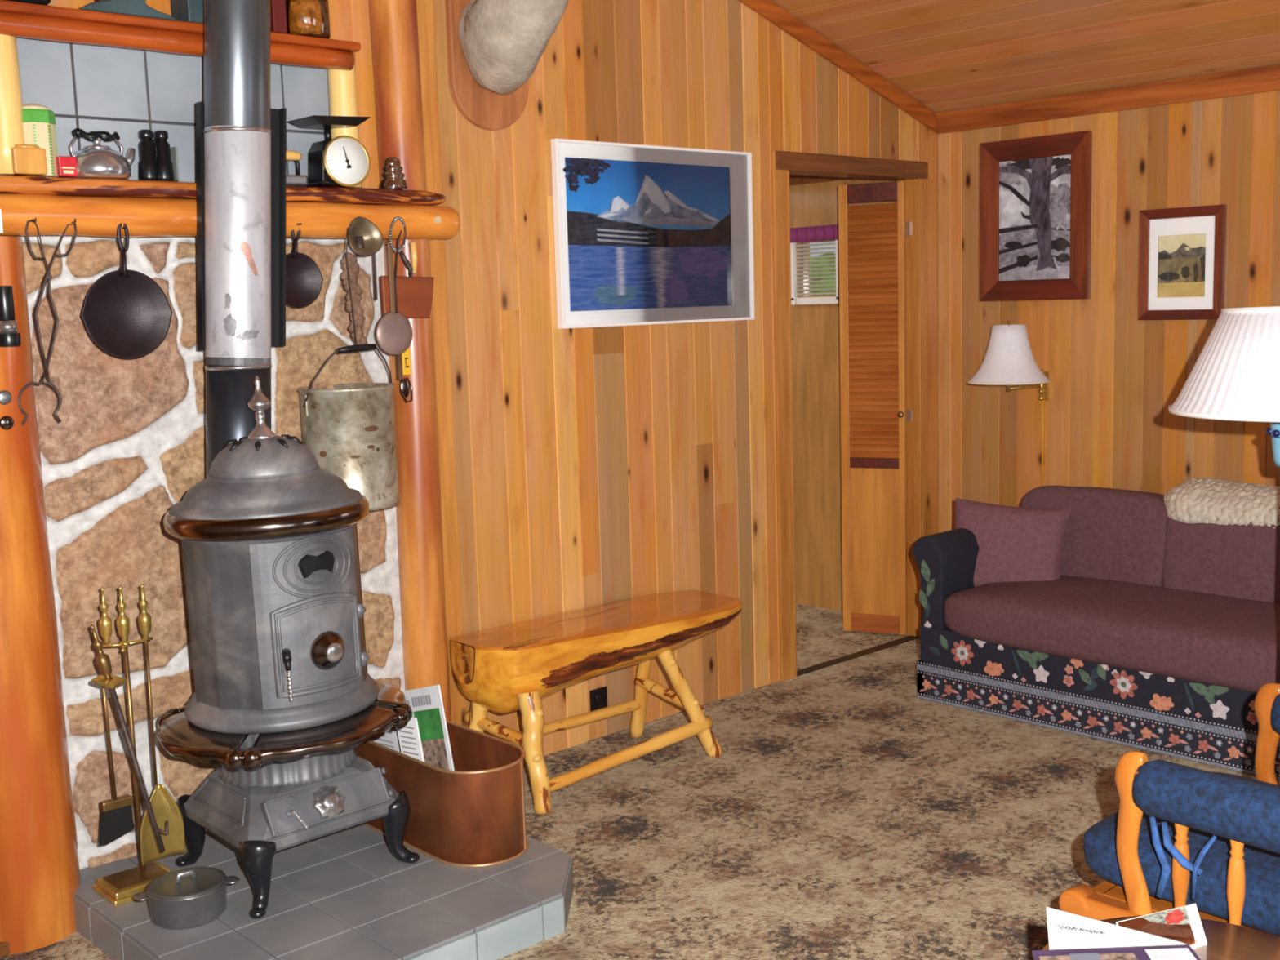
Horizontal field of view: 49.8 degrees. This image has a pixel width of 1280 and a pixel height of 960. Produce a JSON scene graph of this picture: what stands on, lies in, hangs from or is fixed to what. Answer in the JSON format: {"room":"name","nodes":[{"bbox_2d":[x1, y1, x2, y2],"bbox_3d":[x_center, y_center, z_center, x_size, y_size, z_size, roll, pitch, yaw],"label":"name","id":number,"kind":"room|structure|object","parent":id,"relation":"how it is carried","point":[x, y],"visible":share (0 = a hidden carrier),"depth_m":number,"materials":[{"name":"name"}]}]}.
{"room":"cabin living room","nodes":[
{"label":"cabin living room","id":0,"kind":"room"},
{"bbox_2d":[5,235,404,869],"bbox_3d":[-1.152,0.144,3.858,1.150,1.720,0.037,-9,10,-42],"label":"wall","id":1,"kind":"structure","parent":0,"point":[127,446],"depth_m":3.68,"materials":[{"name":"brown stone"}]},
{"bbox_2d":[0,941,9,958],"bbox_3d":[-1.774,1.188,3.145,0.059,0.035,0.992,4,9,38],"label":"trim","id":2,"kind":"structure","parent":1,"relation":"attached to","point":[4,946],"depth_m":3.38,"materials":[{"name":"brown wood"}]},
{"bbox_2d":[0,390,12,404],"bbox_3d":[-1.501,-0.195,3.256,0.034,0.034,0.007,-9,10,-42],"label":"disc","id":3,"kind":"object","parent":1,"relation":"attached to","point":[6,397],"visible":1,"depth_m":3.25,"materials":[{"name":"metal"}]},
{"bbox_2d":[0,415,13,430],"bbox_3d":[-1.499,-0.135,3.263,0.034,0.034,0.007,-9,10,-42],"label":"disc","id":4,"kind":"object","parent":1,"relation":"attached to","point":[6,422],"visible":1,"depth_m":3.26,"materials":[{"name":"silver metal"}]},
{"bbox_2d":[0,285,21,346],"bbox_3d":[-1.478,-0.382,3.218,0.052,0.140,0.052,-9,10,-42],"label":"flashlight","id":5,"kind":"object","parent":1,"relation":"attached to","point":[9,335],"visible":1,"depth_m":3.20,"materials":[{"name":"black metal"}]},
{"bbox_2d":[0,235,80,955],"bbox_3d":[-1.575,0.290,3.379,0.301,1.742,0.199,-9,10,-42],"label":"wooden post","id":6,"kind":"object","parent":1,"relation":"attached to","point":[40,878],"depth_m":3.36,"materials":[{"name":"orange wood"}]},
{"bbox_2d":[0,174,460,239],"bbox_3d":[-1.194,-0.712,3.640,1.666,0.148,0.162,-9,10,-42],"label":"mantel shelf","id":7,"kind":"object","parent":1,"relation":"attached to","point":[148,208],"visible":0.77,"depth_m":3.54,"materials":[{"name":"orange wood"}]},
{"bbox_2d":[0,208,3,232],"bbox_3d":[-1.517,-0.608,3.235,0.037,0.055,0.005,-9,10,-42],"label":"tag","id":8,"kind":"object","parent":7,"relation":"attached to","point":[1,220],"visible":1,"depth_m":3.25,"materials":[{"name":"white paper"}]},
{"bbox_2d":[10,144,47,176],"bbox_3d":[-1.486,-0.774,3.334,0.077,0.072,0.070,-9,10,-42],"label":"wooden block","id":9,"kind":"object","parent":7,"relation":"on","point":[26,159],"visible":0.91,"depth_m":3.31,"materials":[{"name":"brown wood"}]},
{"bbox_2d":[22,103,58,177],"bbox_3d":[-1.479,-0.832,3.377,0.090,0.175,0.090,-9,10,-42],"label":"canister","id":10,"kind":"object","parent":7,"relation":"on","point":[38,121],"visible":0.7,"depth_m":3.35,"materials":[{"name":"beige metal"}]},
{"bbox_2d":[17,217,77,425],"bbox_3d":[-1.432,-0.384,3.337,0.176,0.493,0.026,-9,10,-42],"label":"tongs","id":11,"kind":"object","parent":7,"relation":"hanging from","point":[48,277],"visible":1,"depth_m":3.33,"materials":[{"name":"metal"}]},
{"bbox_2d":[55,155,77,177],"bbox_3d":[-1.413,-0.772,3.398,0.042,0.048,0.026,-9,10,-42],"label":"tin","id":12,"kind":"object","parent":7,"relation":"on","point":[65,166],"visible":1,"depth_m":3.39,"materials":[{"name":"red metal"}]},
{"bbox_2d":[68,127,135,179],"bbox_3d":[-1.362,-0.820,3.465,0.151,0.122,0.151,-1,7,2],"label":"kettle","id":13,"kind":"object","parent":7,"relation":"on","point":[95,161],"visible":0.92,"depth_m":3.42,"materials":[{"name":"silver metal"}]},
{"bbox_2d":[80,222,172,359],"bbox_3d":[-1.300,-0.479,3.476,0.235,0.346,0.060,-9,10,-42],"label":"skillet","id":14,"kind":"object","parent":7,"relation":"hanging from","point":[126,313],"visible":1,"depth_m":3.50,"materials":[{"name":"metal"}]},
{"bbox_2d":[138,129,174,181],"bbox_3d":[-1.253,-0.839,3.565,0.092,0.127,0.052,-9,10,-42],"label":"pepper shaker","id":15,"kind":"object","parent":7,"relation":"on","point":[155,163],"visible":0.98,"depth_m":3.55,"materials":[{"name":"black plastic"}]},
{"bbox_2d":[169,146,179,181],"bbox_3d":[-1.226,-0.823,3.601,0.006,0.085,0.080,-9,10,-42],"label":"card","id":16,"kind":"object","parent":7,"relation":"on","point":[174,152],"visible":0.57,"depth_m":3.58,"materials":[{"name":"grey paper"}]},
{"bbox_2d":[0,0,362,187],"bbox_3d":[-1.267,-0.974,3.552,1.236,0.400,0.132,-9,10,-42],"label":"shelf","id":17,"kind":"object","parent":7,"relation":"on","point":[17,19],"visible":0.77,"depth_m":3.43,"materials":[{"name":"orange wood"}]},
{"bbox_2d":[6,0,50,4],"bbox_3d":[-1.483,-1.157,3.299,0.140,0.040,0.070,-9,10,-42],"label":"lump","id":18,"kind":"object","parent":17,"relation":"on","point":[35,2],"visible":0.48,"depth_m":3.30,"materials":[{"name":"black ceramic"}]},
{"bbox_2d":[78,0,176,20],"bbox_3d":[-1.301,-1.214,3.463,0.246,0.100,0.080,-9,10,-42],"label":"stand","id":19,"kind":"object","parent":17,"relation":"on","point":[132,7],"visible":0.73,"depth_m":3.44,"materials":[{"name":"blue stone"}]},
{"bbox_2d":[170,0,204,23],"bbox_3d":[-1.160,-1.242,3.606,0.095,0.110,0.100,-9,10,-42],"label":"box","id":20,"kind":"object","parent":17,"relation":"on","point":[187,11],"visible":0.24,"depth_m":3.56,"materials":[{"name":"cardboard"}]},
{"bbox_2d":[270,0,287,33],"bbox_3d":[-1.008,-1.286,3.750,0.040,0.150,0.110,-9,10,-42],"label":"book","id":21,"kind":"object","parent":17,"relation":"on","point":[277,7],"visible":0.46,"depth_m":3.71,"materials":[{"name":"red paper"}]},
{"bbox_2d":[285,0,330,38],"bbox_3d":[-0.928,-1.296,3.817,0.132,0.151,0.132,-9,10,-42],"label":"glass jar","id":22,"kind":"object","parent":17,"relation":"on","point":[311,18],"visible":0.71,"depth_m":3.77,"materials":[{"name":"orange glass"}]},
{"bbox_2d":[285,150,307,186],"bbox_3d":[-0.978,-0.866,3.828,0.107,0.097,0.059,-9,10,-42],"label":"iron","id":23,"kind":"object","parent":7,"relation":"on","point":[297,180],"visible":0.59,"depth_m":3.83,"materials":[{"name":"metal"}]},
{"bbox_2d":[285,222,323,307],"bbox_3d":[-0.946,-0.597,3.795,0.159,0.246,0.060,-9,10,-42],"label":"skillet","id":24,"kind":"object","parent":7,"relation":"hanging from","point":[304,277],"visible":0.9,"depth_m":3.83,"materials":[{"name":"metal"}]},
{"bbox_2d":[286,115,370,186],"bbox_3d":[-0.874,-0.922,3.892,0.183,0.194,0.156,-9,10,-42],"label":"kitchen scale","id":25,"kind":"object","parent":7,"relation":"on","point":[341,161],"visible":0.98,"depth_m":3.86,"materials":[{"name":"black metal"}]},
{"bbox_2d":[286,115,370,129],"bbox_3d":[-0.877,-1.006,3.881,0.183,0.026,0.156,-9,10,-42],"label":"tray","id":26,"kind":"object","parent":25,"relation":"on","point":[314,122],"depth_m":3.84,"materials":[{"name":"black metal"}]},
{"bbox_2d":[340,252,367,344],"bbox_3d":[-0.812,-0.509,3.912,0.073,0.272,0.023,-9,10,-42],"label":"strap","id":27,"kind":"object","parent":7,"relation":"hanging from","point":[353,267],"visible":0.87,"depth_m":3.90,"materials":[{"name":"brown leather"}]},
{"bbox_2d":[348,216,383,256],"bbox_3d":[-0.781,-0.688,3.892,0.112,0.113,0.050,-9,10,-42],"label":"ladle","id":28,"kind":"object","parent":7,"relation":"hanging from","point":[366,238],"visible":1,"depth_m":3.90,"materials":[{"name":"metal"}]},
{"bbox_2d":[373,253,377,299],"bbox_3d":[-0.762,-0.627,3.948,0.009,0.221,0.021,-5,8,-27],"label":"rod","id":29,"kind":"object","parent":7,"relation":"hanging from","point":[374,255],"visible":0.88,"depth_m":3.94,"materials":[{"name":"metal"}]},
{"bbox_2d":[379,156,408,189],"bbox_3d":[-0.723,-0.899,4.035,0.082,0.093,0.082,-9,10,-42],"label":"insulator","id":30,"kind":"object","parent":7,"relation":"on","point":[383,182],"visible":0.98,"depth_m":4.05,"materials":[{"name":"brown"}]},
{"bbox_2d":[375,230,413,355],"bbox_3d":[-0.703,-0.540,3.994,0.128,0.359,0.053,-9,10,-42],"label":"skimmer","id":31,"kind":"object","parent":7,"relation":"hanging from","point":[393,331],"visible":1,"depth_m":4.01,"materials":[{"name":"metal"}]},
{"bbox_2d":[387,216,413,276],"bbox_3d":[-0.695,-0.676,3.996,0.077,0.176,0.016,-9,10,-42],"label":"utensil","id":32,"kind":"object","parent":7,"relation":"hanging from","point":[406,261],"visible":1,"depth_m":4.00,"materials":[{"name":"metal"}]},
{"bbox_2d":[379,242,434,318],"bbox_3d":[-0.682,-0.586,4.058,0.182,0.222,0.026,-9,10,-42],"label":"board","id":33,"kind":"object","parent":7,"relation":"hanging from","point":[415,295],"visible":1,"depth_m":4.05,"materials":[{"name":"brown wood"}]},
{"bbox_2d":[408,241,417,273],"bbox_3d":[-0.661,-0.649,4.024,0.020,0.091,0.021,3,9,32],"label":"wooden dowel","id":34,"kind":"object","parent":7,"relation":"hanging from","point":[413,248],"visible":1,"depth_m":4.02,"materials":[{"name":"beige wood"}]},
{"bbox_2d":[297,226,400,511],"bbox_3d":[-0.836,-0.315,3.922,0.288,0.785,0.274,-9,10,-42],"label":"pail","id":35,"kind":"object","parent":1,"relation":"hanging from","point":[349,429],"visible":0.82,"depth_m":3.83,"materials":[{"name":"metal"}]},
{"bbox_2d":[319,450,326,457],"bbox_3d":[-0.880,-0.072,3.829,0.024,0.018,0.001,1,8,22],"label":"rust spot","id":36,"kind":"object","parent":35,"relation":"attached to","point":[322,453],"depth_m":3.83,"materials":[{"name":"metal"}]},
{"bbox_2d":[350,455,359,458],"bbox_3d":[-0.790,-0.064,3.826,0.028,0.010,0.001,-4,8,-17],"label":"rust spot","id":37,"kind":"object","parent":35,"relation":"attached to","point":[351,456],"depth_m":3.83,"materials":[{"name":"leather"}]},
{"bbox_2d":[367,444,374,448],"bbox_3d":[-0.750,-0.093,3.844,0.024,0.010,0.001,-7,9,-37],"label":"rust spot","id":38,"kind":"object","parent":35,"relation":"attached to","point":[368,446],"depth_m":3.84,"materials":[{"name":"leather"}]},
{"bbox_2d":[364,426,377,431],"bbox_3d":[-0.748,-0.143,3.841,0.044,0.016,0.002,-8,10,-39],"label":"rust spot","id":39,"kind":"object","parent":35,"relation":"attached to","point":[367,428],"depth_m":3.84,"materials":[{"name":"metal"}]},
{"bbox_2d":[48,0,937,761],"bbox_3d":[-1.131,-0.746,3.838,6.670,3.648,0.006,-9,10,-42],"label":"wall","id":40,"kind":"structure","parent":0,"point":[594,466],"depth_m":4.86,"materials":[{"name":"brown wood"}]},
{"bbox_2d":[16,36,329,186],"bbox_3d":[-1.241,-0.955,3.686,1.050,0.410,0.025,-9,10,-42],"label":"wall tile","id":41,"kind":"structure","parent":40,"relation":"attached to","point":[125,91],"depth_m":3.60,"materials":[{"name":"grey tile"}]},
{"bbox_2d":[395,347,413,403],"bbox_3d":[-0.697,-0.310,4.088,0.045,0.162,0.019,-9,10,-42],"label":"bottle opener","id":42,"kind":"object","parent":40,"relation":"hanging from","point":[403,360],"visible":0.99,"depth_m":4.08,"materials":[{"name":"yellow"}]},
{"bbox_2d":[368,0,451,721],"bbox_3d":[-0.693,-0.527,4.181,0.149,3.100,0.108,-9,10,-42],"label":"wooden post","id":43,"kind":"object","parent":40,"relation":"attached to","point":[393,24],"depth_m":4.18,"materials":[{"name":"orange wood"}]},
{"bbox_2d":[416,0,466,726],"bbox_3d":[-0.637,-0.570,4.298,0.077,3.150,0.021,-9,10,-42],"label":"trim","id":44,"kind":"structure","parent":40,"relation":"attached to","point":[425,15],"depth_m":4.32,"materials":[{"name":"brown wood"}]},
{"bbox_2d":[444,0,568,130],"bbox_3d":[-0.219,-1.540,4.046,0.384,0.917,0.812,-9,10,-42],"label":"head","id":45,"kind":"object","parent":40,"relation":"attached to","point":[495,47],"visible":1,"depth_m":4.20},
{"bbox_2d":[589,686,607,711],"bbox_3d":[-0.145,0.797,4.905,0.078,0.114,0.011,-9,10,-42],"label":"power outlet","id":46,"kind":"object","parent":40,"relation":"attached to","point":[598,697],"visible":0.68,"depth_m":4.90,"materials":[{"name":"black plastic"}]},
{"bbox_2d":[595,693,603,710],"bbox_3d":[-0.143,0.798,4.903,0.034,0.077,0.006,-9,10,-42],"label":"socket","id":47,"kind":"object","parent":46,"relation":"attached to","point":[599,696],"depth_m":4.90,"materials":[{"name":"black plastic"}]},
{"bbox_2d":[551,138,755,328],"bbox_3d":[0.072,-0.872,4.925,0.955,0.625,0.027,-9,10,-42],"label":"picture","id":48,"kind":"object","parent":40,"relation":"attached to","point":[650,242],"visible":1,"depth_m":4.90,"materials":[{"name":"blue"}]},
{"bbox_2d":[562,157,731,311],"bbox_3d":[0.044,-0.871,4.906,0.811,0.518,0.005,-9,10,-42],"label":"print","id":49,"kind":"object","parent":48,"relation":"attached to","point":[637,235],"depth_m":4.89,"materials":[{"name":"blue paper"}]},
{"bbox_2d":[737,0,938,133],"bbox_3d":[-0.241,-1.991,4.524,4.170,1.434,0.019,-9,10,-42],"label":"trim","id":50,"kind":"structure","parent":40,"relation":"attached to","point":[768,10],"depth_m":5.53,"materials":[{"name":"brown wood"}]},
{"bbox_2d":[0,639,1279,959],"bbox_3d":[0.242,1.178,2.681,6.700,0.055,7.800,-9,10,-42],"label":"floor","id":51,"kind":"structure","parent":0,"point":[844,812],"depth_m":4.02,"materials":[{"name":"carpet"}]},
{"bbox_2d":[73,823,573,959],"bbox_3d":[-0.795,1.070,3.569,1.032,0.100,1.056,-9,10,-42],"label":"platform","id":52,"kind":"object","parent":51,"relation":"on","point":[342,895],"visible":0.6,"depth_m":3.37,"materials":[{"name":"grey tile"}]},
{"bbox_2d":[92,585,171,906],"bbox_3d":[-1.290,0.653,3.471,0.186,0.781,0.147,-9,10,-42],"label":"stand","id":53,"kind":"object","parent":52,"relation":"on","point":[119,888],"visible":0.89,"depth_m":3.47,"materials":[{"name":"gold metal"}]},
{"bbox_2d":[98,586,134,845],"bbox_3d":[-1.338,0.597,3.485,0.096,0.671,0.053,-9,10,-42],"label":"brush","id":54,"kind":"object","parent":53,"relation":"hanging from","point":[117,814],"visible":0.97,"depth_m":3.51,"materials":[{"name":"gold metal"}]},
{"bbox_2d":[89,624,168,852],"bbox_3d":[-1.255,0.638,3.382,0.146,0.584,0.064,-1,8,9],"label":"fireplace poker","id":55,"kind":"object","parent":53,"relation":"hanging from","point":[106,679],"visible":1,"depth_m":3.38,"materials":[{"name":"metal"}]},
{"bbox_2d":[137,583,185,866],"bbox_3d":[-1.247,0.620,3.519,0.118,0.721,0.046,-9,10,-42],"label":"shovel","id":56,"kind":"object","parent":53,"relation":"hanging from","point":[165,807],"visible":0.91,"depth_m":3.54,"materials":[{"name":"gold metal"}]},
{"bbox_2d":[133,866,239,929],"bbox_3d":[-1.098,1.002,3.345,0.187,0.111,0.194,2,8,25],"label":"lidded pot","id":57,"kind":"object","parent":52,"relation":"on","point":[186,898],"visible":1,"depth_m":3.29,"materials":[{"name":"metal"}]},
{"bbox_2d":[156,375,419,919],"bbox_3d":[-0.929,0.377,3.549,0.631,1.294,0.631,2,8,26],"label":"wood stove","id":58,"kind":"object","parent":52,"relation":"on","point":[285,694],"visible":1,"depth_m":3.37,"materials":[{"name":"metal"}]},
{"bbox_2d":[203,0,271,477],"bbox_3d":[-1.032,-0.956,3.546,0.342,2.636,0.176,-9,10,-42],"label":"pipe","id":59,"kind":"object","parent":58,"relation":"attached to","point":[237,131],"visible":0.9,"depth_m":3.51,"materials":[{"name":"metal"}]},
{"bbox_2d":[195,101,286,350],"bbox_3d":[-1.053,-0.668,3.653,0.286,0.634,0.027,-9,10,-42],"label":"shield","id":60,"kind":"object","parent":59,"relation":"attached to","point":[278,117],"visible":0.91,"depth_m":3.71,"materials":[{"name":"black metal"}]},
{"bbox_2d":[353,720,528,867],"bbox_3d":[-0.574,0.846,3.842,0.263,0.260,0.678,-9,10,-42],"label":"bin","id":61,"kind":"object","parent":52,"relation":"on","point":[473,815],"visible":0.57,"depth_m":3.62,"materials":[{"name":"brown metal"}]},
{"bbox_2d":[368,702,400,752],"bbox_3d":[-0.691,0.738,3.884,0.019,0.230,0.450,-9,10,-42],"label":"newspaper","id":62,"kind":"object","parent":61,"relation":"in","point":[390,740],"visible":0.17,"depth_m":3.90,"materials":[{"name":"grey paper"}]},
{"bbox_2d":[396,716,424,761],"bbox_3d":[-0.615,0.744,3.725,0.010,0.215,0.155,-9,10,-42],"label":"leaflet","id":63,"kind":"object","parent":61,"relation":"in","point":[409,737],"visible":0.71,"depth_m":3.72,"materials":[{"name":"white paper"}]},
{"bbox_2d":[402,684,454,770],"bbox_3d":[-0.564,0.732,3.694,0.026,0.389,0.304,-9,10,-42],"label":"newspaper","id":64,"kind":"object","parent":61,"relation":"in","point":[426,704],"visible":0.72,"depth_m":3.67,"materials":[{"name":"grey paper"}]},
{"bbox_2d":[413,707,444,741],"bbox_3d":[-0.565,0.654,3.686,0.005,0.112,0.148,-9,10,-42],"label":"photograph","id":65,"kind":"object","parent":64,"relation":"attached to","point":[430,721],"depth_m":3.68},
{"bbox_2d":[421,737,448,769],"bbox_3d":[-0.549,0.739,3.673,0.006,0.125,0.153,-9,10,-42],"label":"photograph","id":66,"kind":"object","parent":64,"relation":"attached to","point":[435,750],"depth_m":3.66},
{"bbox_2d":[449,589,742,813],"bbox_3d":[-0.108,0.715,4.601,1.054,0.518,0.425,-9,10,-42],"label":"bench","id":67,"kind":"object","parent":51,"relation":"on","point":[510,668],"visible":0.96,"depth_m":4.42,"materials":[{"name":"wood"}]},
{"bbox_2d":[796,635,919,676],"bbox_3d":[0.935,0.754,5.939,0.870,0.006,0.050,-9,10,-42],"label":"trim","id":68,"kind":"structure","parent":51,"relation":"on","point":[868,651],"depth_m":5.92,"materials":[{"name":"brown wood"}]},
{"bbox_2d":[912,485,1279,780],"bbox_3d":[2.058,0.479,4.761,0.889,0.782,2.135,-9,10,-42],"label":"floral sofa","id":69,"kind":"object","parent":51,"relation":"on","point":[1157,632],"visible":0.9,"depth_m":4.84,"materials":[{"name":"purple fabric"}]},
{"bbox_2d":[955,497,1071,586],"bbox_3d":[1.420,0.276,5.341,0.466,0.392,0.198,2,8,25],"label":"throw pillow","id":70,"kind":"object","parent":69,"relation":"on","point":[1015,544],"visible":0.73,"depth_m":5.27,"materials":[{"name":"fabric"}]},
{"bbox_2d":[1020,485,1168,586],"bbox_3d":[1.774,0.238,5.314,0.264,0.430,0.640,-9,10,-42],"label":"cushion","id":71,"kind":"object","parent":69,"relation":"on","point":[1119,535],"depth_m":5.16,"materials":[{"name":"purple fabric"}]},
{"bbox_2d":[944,574,1279,693],"bbox_3d":[2.020,0.526,4.747,0.802,0.214,1.872,-9,10,-42],"label":"seat cushion","id":72,"kind":"object","parent":69,"relation":"on","point":[1183,637],"depth_m":4.72,"materials":[{"name":"purple fabric"}]},
{"bbox_2d":[1161,506,1279,603],"bbox_3d":[2.185,0.282,4.872,0.268,0.427,0.625,-9,10,-42],"label":"cushion","id":73,"kind":"object","parent":69,"relation":"on","point":[1235,561],"depth_m":4.85,"materials":[{"name":"purple fabric"}]},
{"bbox_2d":[1163,477,1279,528],"bbox_3d":[2.413,0.137,4.685,0.336,0.205,1.310,-9,10,-42],"label":"knitted throw","id":74,"kind":"object","parent":69,"relation":"on","point":[1219,501],"visible":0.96,"depth_m":4.89,"materials":[{"name":"beige fabric"}]},
{"bbox_2d":[1041,915,1279,959],"bbox_3d":[0.853,1.008,2.108,0.494,0.497,0.494,-9,10,-42],"label":"side table","id":75,"kind":"object","parent":51,"relation":"on","point":[1224,940],"visible":0.44,"depth_m":2.21,"materials":[{"name":"brown wood"}]},
{"bbox_2d":[1031,944,1200,959],"bbox_3d":[0.725,0.760,2.026,0.276,0.008,0.316,-1,7,2],"label":"magazine","id":76,"kind":"object","parent":75,"relation":"on","point":[1180,952],"visible":1,"depth_m":2.15,"materials":[{"name":"grey paper"}]},
{"bbox_2d":[1115,903,1206,947],"bbox_3d":[0.847,0.736,2.243,0.260,0.007,0.121,-5,8,-25],"label":"magazine","id":77,"kind":"object","parent":75,"relation":"on","point":[1183,924],"visible":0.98,"depth_m":2.26,"materials":[{"name":"white paper"}]},
{"bbox_2d":[1045,906,1195,950],"bbox_3d":[0.754,0.734,2.258,0.236,0.003,0.176,-2,7,-4],"label":"paper","id":78,"kind":"object","parent":77,"relation":"on","point":[1066,931],"visible":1,"depth_m":2.23,"materials":[{"name":"white paper"}]},
{"bbox_2d":[1117,917,1195,945],"bbox_3d":[0.837,0.735,2.238,0.249,0.001,0.125,-9,10,-42],"label":"picture","id":79,"kind":"object","parent":77,"relation":"on","point":[1135,924],"depth_m":2.26},
{"bbox_2d":[1058,683,1279,937],"bbox_3d":[1.445,0.628,2.680,0.738,1.072,1.028,-9,10,-42],"label":"rocking chair","id":80,"kind":"object","parent":51,"relation":"on","point":[1179,835],"visible":0.92,"depth_m":2.66,"materials":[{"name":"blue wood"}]},
{"bbox_2d":[1083,772,1279,936],"bbox_3d":[1.389,0.778,2.765,0.582,0.136,0.849,-9,10,-42],"label":"seat cushion","id":81,"kind":"object","parent":80,"relation":"on","point":[1261,907],"depth_m":2.72,"materials":[{"name":"blue fabric"}]},
{"bbox_2d":[1168,306,1279,785],"bbox_3d":[1.637,0.301,3.477,0.587,1.498,0.587,-9,10,-42],"label":"floor lamp","id":82,"kind":"object","parent":51,"relation":"on","point":[1235,375],"visible":0.94,"depth_m":3.29,"materials":[{"name":"fabric"}]},
{"bbox_2d":[587,603,919,742],"bbox_3d":[-0.202,0.730,6.474,2.150,0.023,2.400,-9,10,-42],"label":"floor","id":83,"kind":"structure","parent":0,"point":[821,637],"depth_m":6.18,"materials":[{"name":"carpet"}]},
{"bbox_2d":[789,174,857,186],"bbox_3d":[0.467,-1.484,6.959,0.029,0.054,2.270,-9,10,-42],"label":"ceiling","id":84,"kind":"structure","parent":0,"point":[794,180],"depth_m":6.58,"materials":[{"name":"brown wood"}]},
{"bbox_2d":[789,178,897,611],"bbox_3d":[-0.263,-0.380,6.426,2.260,2.200,2.340,-9,10,-42],"label":"wall","id":85,"kind":"structure","parent":0,"point":[815,328],"depth_m":6.75,"materials":[{"name":"brown wood"}]},
{"bbox_2d":[790,239,839,305],"bbox_3d":[0.857,-1.008,6.642,0.079,0.320,0.295,-9,10,-42],"label":"window","id":86,"kind":"structure","parent":85,"relation":"in","point":[795,300],"depth_m":6.64,"materials":[{"name":"white"}]},
{"bbox_2d":[790,224,839,242],"bbox_3d":[0.832,-1.176,6.584,0.024,0.070,0.362,-9,10,-42],"label":"window valance","id":87,"kind":"object","parent":86,"relation":"attached to","point":[811,233],"visible":0.78,"depth_m":6.59,"materials":[{"name":"pink"}]},
{"bbox_2d":[770,0,1279,113],"bbox_3d":[1.748,-1.812,2.388,4.170,1.365,5.873,-9,10,-42],"label":"ceiling","id":88,"kind":"structure","parent":0,"point":[947,55],"depth_m":5.13,"materials":[{"name":"brown wood"}]},
{"bbox_2d":[937,90,1279,533],"bbox_3d":[3.322,-0.262,4.119,0.120,2.350,5.920,-9,10,-42],"label":"wall","id":89,"kind":"structure","parent":0,"point":[1116,375],"depth_m":5.51,"materials":[{"name":"brown wood"}]},
{"bbox_2d":[967,320,1051,486],"bbox_3d":[1.518,-0.295,5.676,0.333,0.720,0.333,0,8,16],"label":"wall lamp","id":90,"kind":"object","parent":89,"relation":"attached to","point":[1009,360],"visible":0.99,"depth_m":5.57,"materials":[{"name":"fabric"}]},
{"bbox_2d":[978,130,1092,301],"bbox_3d":[1.631,-1.080,5.714,0.029,0.665,0.505,-9,10,-42],"label":"photograph","id":91,"kind":"object","parent":89,"relation":"attached to","point":[1034,228],"visible":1,"depth_m":5.71,"materials":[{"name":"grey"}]},
{"bbox_2d":[999,154,1071,280],"bbox_3d":[1.621,-1.090,5.734,0.001,0.511,0.441,-9,10,-42],"label":"print","id":92,"kind":"object","parent":91,"relation":"on","point":[1035,189],"depth_m":5.72},
{"bbox_2d":[935,64,1279,133],"bbox_3d":[3.267,-1.331,3.881,0.043,0.085,5.789,-9,10,-42],"label":"trim","id":93,"kind":"structure","parent":89,"relation":"attached to","point":[1265,78],"depth_m":5.38,"materials":[{"name":"brown wood"}]},
{"bbox_2d":[1137,204,1226,319],"bbox_3d":[2.072,-0.828,5.281,0.021,0.425,0.335,-9,10,-42],"label":"landscape photograph","id":94,"kind":"object","parent":89,"relation":"attached to","point":[1191,266],"visible":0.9,"depth_m":5.28,"materials":[{"name":"white"}]},
{"bbox_2d":[1157,233,1205,297],"bbox_3d":[2.076,-0.820,5.287,0.001,0.236,0.189,-9,10,-42],"label":"print","id":95,"kind":"object","parent":94,"relation":"attached to","point":[1181,258],"depth_m":5.29,"materials":[{"name":"paper"}]},
{"bbox_3d":[-1.166,-0.758,3.874,6.670,3.665,0.093,-9,10,-42],"label":"wall","id":96,"kind":"structure","parent":0,"visible":0},
{"bbox_2d":[770,151,796,681],"bbox_3d":[0.535,-0.234,5.508,0.091,2.100,0.126,-9,10,-42],"label":"trim","id":97,"kind":"structure","parent":96,"relation":"attached to","point":[780,178],"depth_m":5.46,"materials":[{"name":"brown wood"}]},
{"bbox_2d":[775,151,928,180],"bbox_3d":[0.841,-1.289,5.678,0.980,0.070,0.136,-9,10,-42],"label":"trim","id":98,"kind":"structure","parent":96,"relation":"attached to","point":[797,163],"depth_m":5.61,"materials":[{"name":"brown wood"}]},
{"bbox_2d":[838,181,907,635],"bbox_3d":[1.036,-0.300,6.149,0.293,2.010,0.058,2,8,25],"label":"door","id":99,"kind":"structure","parent":96,"relation":"in","point":[873,459],"depth_m":6.15,"materials":[{"name":"brown wood"}]},
{"bbox_2d":[896,177,932,636],"bbox_3d":[1.219,-0.302,6.138,0.095,2.030,0.128,-9,10,-42],"label":"trim","id":100,"kind":"structure","parent":96,"relation":"attached to","point":[917,191],"depth_m":6.08,"materials":[{"name":"brown wood"}]},
{"label":"outside","id":101,"kind":"structure","parent":0,"visible":0},
{"bbox_2d":[809,253,835,296],"bbox_3d":[1.518,-0.686,9.120,1.638,1.791,2.340,-9,10,-42],"label":"shrub","id":102,"kind":"object","parent":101,"point":[826,254],"visible":0.02,"depth_m":8.95,"materials":[{"name":"green plant"}]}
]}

